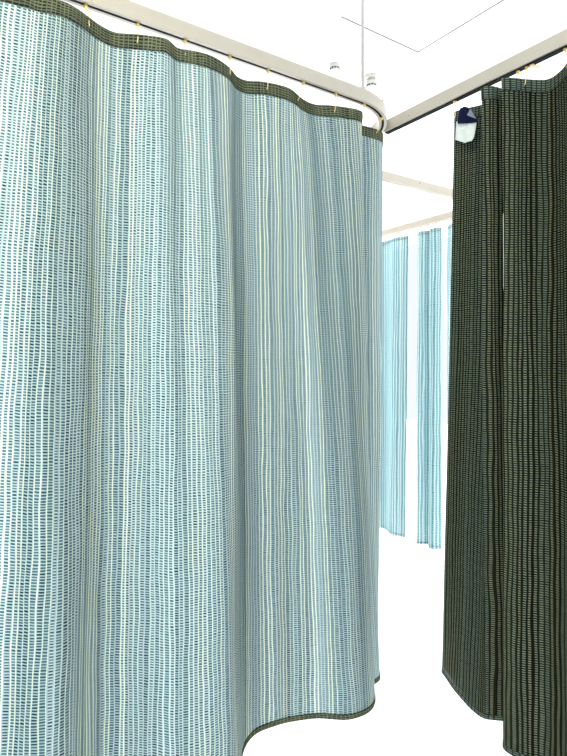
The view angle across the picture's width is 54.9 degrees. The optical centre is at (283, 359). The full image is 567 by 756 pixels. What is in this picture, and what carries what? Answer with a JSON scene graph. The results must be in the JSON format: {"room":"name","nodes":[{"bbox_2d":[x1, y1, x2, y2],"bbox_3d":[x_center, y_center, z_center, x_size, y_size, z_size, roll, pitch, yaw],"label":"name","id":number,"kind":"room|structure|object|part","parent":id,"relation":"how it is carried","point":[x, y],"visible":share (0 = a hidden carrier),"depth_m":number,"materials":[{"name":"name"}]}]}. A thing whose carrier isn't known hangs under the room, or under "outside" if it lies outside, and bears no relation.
{"room":"hospital room","nodes":[
{"label":"hospital room","id":0,"kind":"room"},
{"bbox_2d":[63,0,386,132],"bbox_3d":[-0.904,-0.871,1.333,2.963,0.044,0.554,0,0,-34],"label":"track","id":1,"kind":"object","parent":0,"point":[130,12],"visible":0.72,"depth_m":1.52,"materials":[{"name":"beige metal"}]},
{"bbox_2d":[84,4,89,26],"bbox_3d":[-0.469,-0.824,1.306,0.018,0.057,0.010,0,0,17],"label":"curtain hook","id":2,"kind":"object","parent":1,"relation":"hanging from","point":[85,5],"visible":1,"depth_m":1.30,"materials":[{"name":"gold metal"}]},
{"bbox_2d":[136,23,139,42],"bbox_3d":[-0.368,-0.823,1.376,0.010,0.057,0.017,0,0,8],"label":"curtain hook","id":3,"kind":"object","parent":1,"relation":"hanging from","point":[137,24],"visible":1,"depth_m":1.38,"materials":[{"name":"gold metal"}]},
{"bbox_2d":[0,0,382,755],"bbox_3d":[-0.708,0.176,1.191,2.896,1.988,0.496,0,0,-44],"label":"privacy curtain","id":4,"kind":"object","parent":1,"relation":"hanging from","point":[191,248],"visible":1,"depth_m":1.40,"materials":[{"name":"blue fabric"}]},
{"bbox_2d":[228,55,231,73],"bbox_3d":[-0.150,-0.823,1.526,0.010,0.057,0.011,-1,-1,-34],"label":"curtain hook","id":5,"kind":"object","parent":1,"relation":"hanging from","point":[229,56],"visible":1,"depth_m":1.52,"materials":[{"name":"gold metal"}]},
{"bbox_2d":[382,170,452,198],"bbox_3d":[0.664,-0.872,2.714,1.179,0.043,0.031,0,0,-34],"label":"track","id":6,"kind":"object","parent":1,"relation":"attached to","point":[388,177],"visible":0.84,"depth_m":2.70,"materials":[{"name":"beige metal"}]},
{"bbox_2d":[384,28,566,133],"bbox_3d":[1.039,-0.870,1.082,0.032,0.046,2.328,0,0,-34],"label":"track","id":7,"kind":"object","parent":1,"relation":"attached to","point":[555,44],"visible":0.98,"depth_m":1.69,"materials":[{"name":"beige metal"}]},
{"bbox_2d":[441,63,566,755],"bbox_3d":[0.945,0.177,1.242,0.210,1.987,1.742,0,0,-30],"label":"privacy curtain","id":8,"kind":"object","parent":7,"relation":"hanging from","point":[504,648],"visible":1,"depth_m":1.60,"materials":[{"name":"green fabric"}]},
{"bbox_2d":[529,63,540,67],"bbox_3d":[0.718,-0.840,1.558,0.009,0.022,0.030,0,0,-39],"label":"stopper","id":9,"kind":"object","parent":7,"relation":"attached to","point":[533,65],"visible":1,"depth_m":1.56,"materials":[{"name":"gold metal"}]},
{"bbox_2d":[61,0,566,209],"bbox_3d":[-0.119,-1.725,1.367,7.900,0.050,8.700,0,0,-34],"label":"ceiling","id":10,"kind":"structure","parent":0,"point":[313,34],"depth_m":2.92,"materials":[{"name":"white paint"}]},
{"bbox_2d":[329,62,340,72],"bbox_3d":[0.296,-1.683,3.151,0.072,0.034,0.072,0,0,-34],"label":"smoke detector","id":11,"kind":"object","parent":10,"relation":"attached to","point":[334,67],"visible":1,"depth_m":3.13,"materials":[{"name":"white plastic"}]},
{"bbox_2d":[361,0,365,88],"bbox_3d":[0.262,-1.296,1.807,0.044,0.807,0.044,0,0,-34],"label":"suspension rod","id":12,"kind":"object","parent":10,"relation":"hanging from","point":[362,1],"visible":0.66,"depth_m":1.80,"materials":[{"name":"white metal"}]},
{"bbox_3d":[0.262,-1.296,1.807,0.010,0.807,0.010,0,0,-34],"label":"rod","id":13,"kind":"part","parent":12,"relation":"part of","materials":[{"name":"white metal"}]},
{"bbox_2d":[364,73,379,89],"bbox_3d":[0.529,-1.668,3.285,0.103,0.064,0.103,0,0,-34],"label":"smoke detector","id":14,"kind":"object","parent":10,"relation":"attached to","point":[371,80],"visible":0.98,"depth_m":3.26,"materials":[{"name":"white plastic"}]},
{"bbox_3d":[0.529,-1.693,3.285,0.103,0.014,0.103,0,0,-34],"label":"mounting plate","id":15,"kind":"part","parent":14,"relation":"part of","materials":[{"name":"white plastic"}]},
{"bbox_2d":[341,16,417,52],"bbox_3d":[0.514,-1.699,2.858,0.552,0.002,0.008,0,0,-34],"label":"trim","id":16,"kind":"structure","parent":10,"relation":"attached to","point":[341,16],"depth_m":2.85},
{"bbox_2d":[418,0,503,52],"bbox_3d":[0.912,-1.699,2.764,0.008,0.002,0.603,0,0,-34],"label":"trim","id":17,"kind":"structure","parent":10,"relation":"attached to","point":[501,0],"depth_m":2.77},
{"bbox_2d":[243,499,511,755],"bbox_3d":[-0.119,1.525,1.367,7.900,0.050,8.700,0,0,-34],"label":"floor","id":18,"kind":"structure","parent":0,"point":[416,711],"depth_m":2.40,"materials":[{"name":"white plastic"}]},
{"bbox_2d":[382,211,451,236],"bbox_3d":[1.066,-0.871,3.199,0.028,0.044,3.400,0,0,-34],"label":"track","id":19,"kind":"object","parent":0,"point":[445,216],"visible":0.25,"depth_m":3.48,"materials":[{"name":"beige metal"}]},
{"bbox_2d":[380,236,408,536],"bbox_3d":[0.646,0.176,3.810,0.062,1.987,0.568,0,0,-34],"label":"privacy curtain","id":20,"kind":"object","parent":19,"relation":"hanging from","point":[394,311],"visible":0.43,"depth_m":3.64,"materials":[{"name":"blue fabric"}]},
{"bbox_2d":[416,227,441,548],"bbox_3d":[0.906,0.176,3.439,0.058,1.987,0.205,0,0,-34],"label":"privacy curtain","id":21,"kind":"object","parent":19,"relation":"hanging from","point":[429,246],"visible":1,"depth_m":3.41,"materials":[{"name":"blue fabric"}]},
{"bbox_2d":[447,223,451,435],"bbox_3d":[1.098,0.176,3.150,0.062,1.987,0.403,0,0,-34],"label":"privacy curtain","id":22,"kind":"object","parent":19,"relation":"hanging from","point":[449,251],"visible":0.05,"depth_m":3.30,"materials":[{"name":"fabric"}]},
{"bbox_2d":[382,188,452,509],"bbox_3d":[3.122,-0.100,3.448,0.200,3.200,8.500,0,0,-34],"label":"wall","id":23,"kind":"structure","parent":0,"point":[432,205],"depth_m":5.81,"materials":[{"name":"white paint"}]}
]}

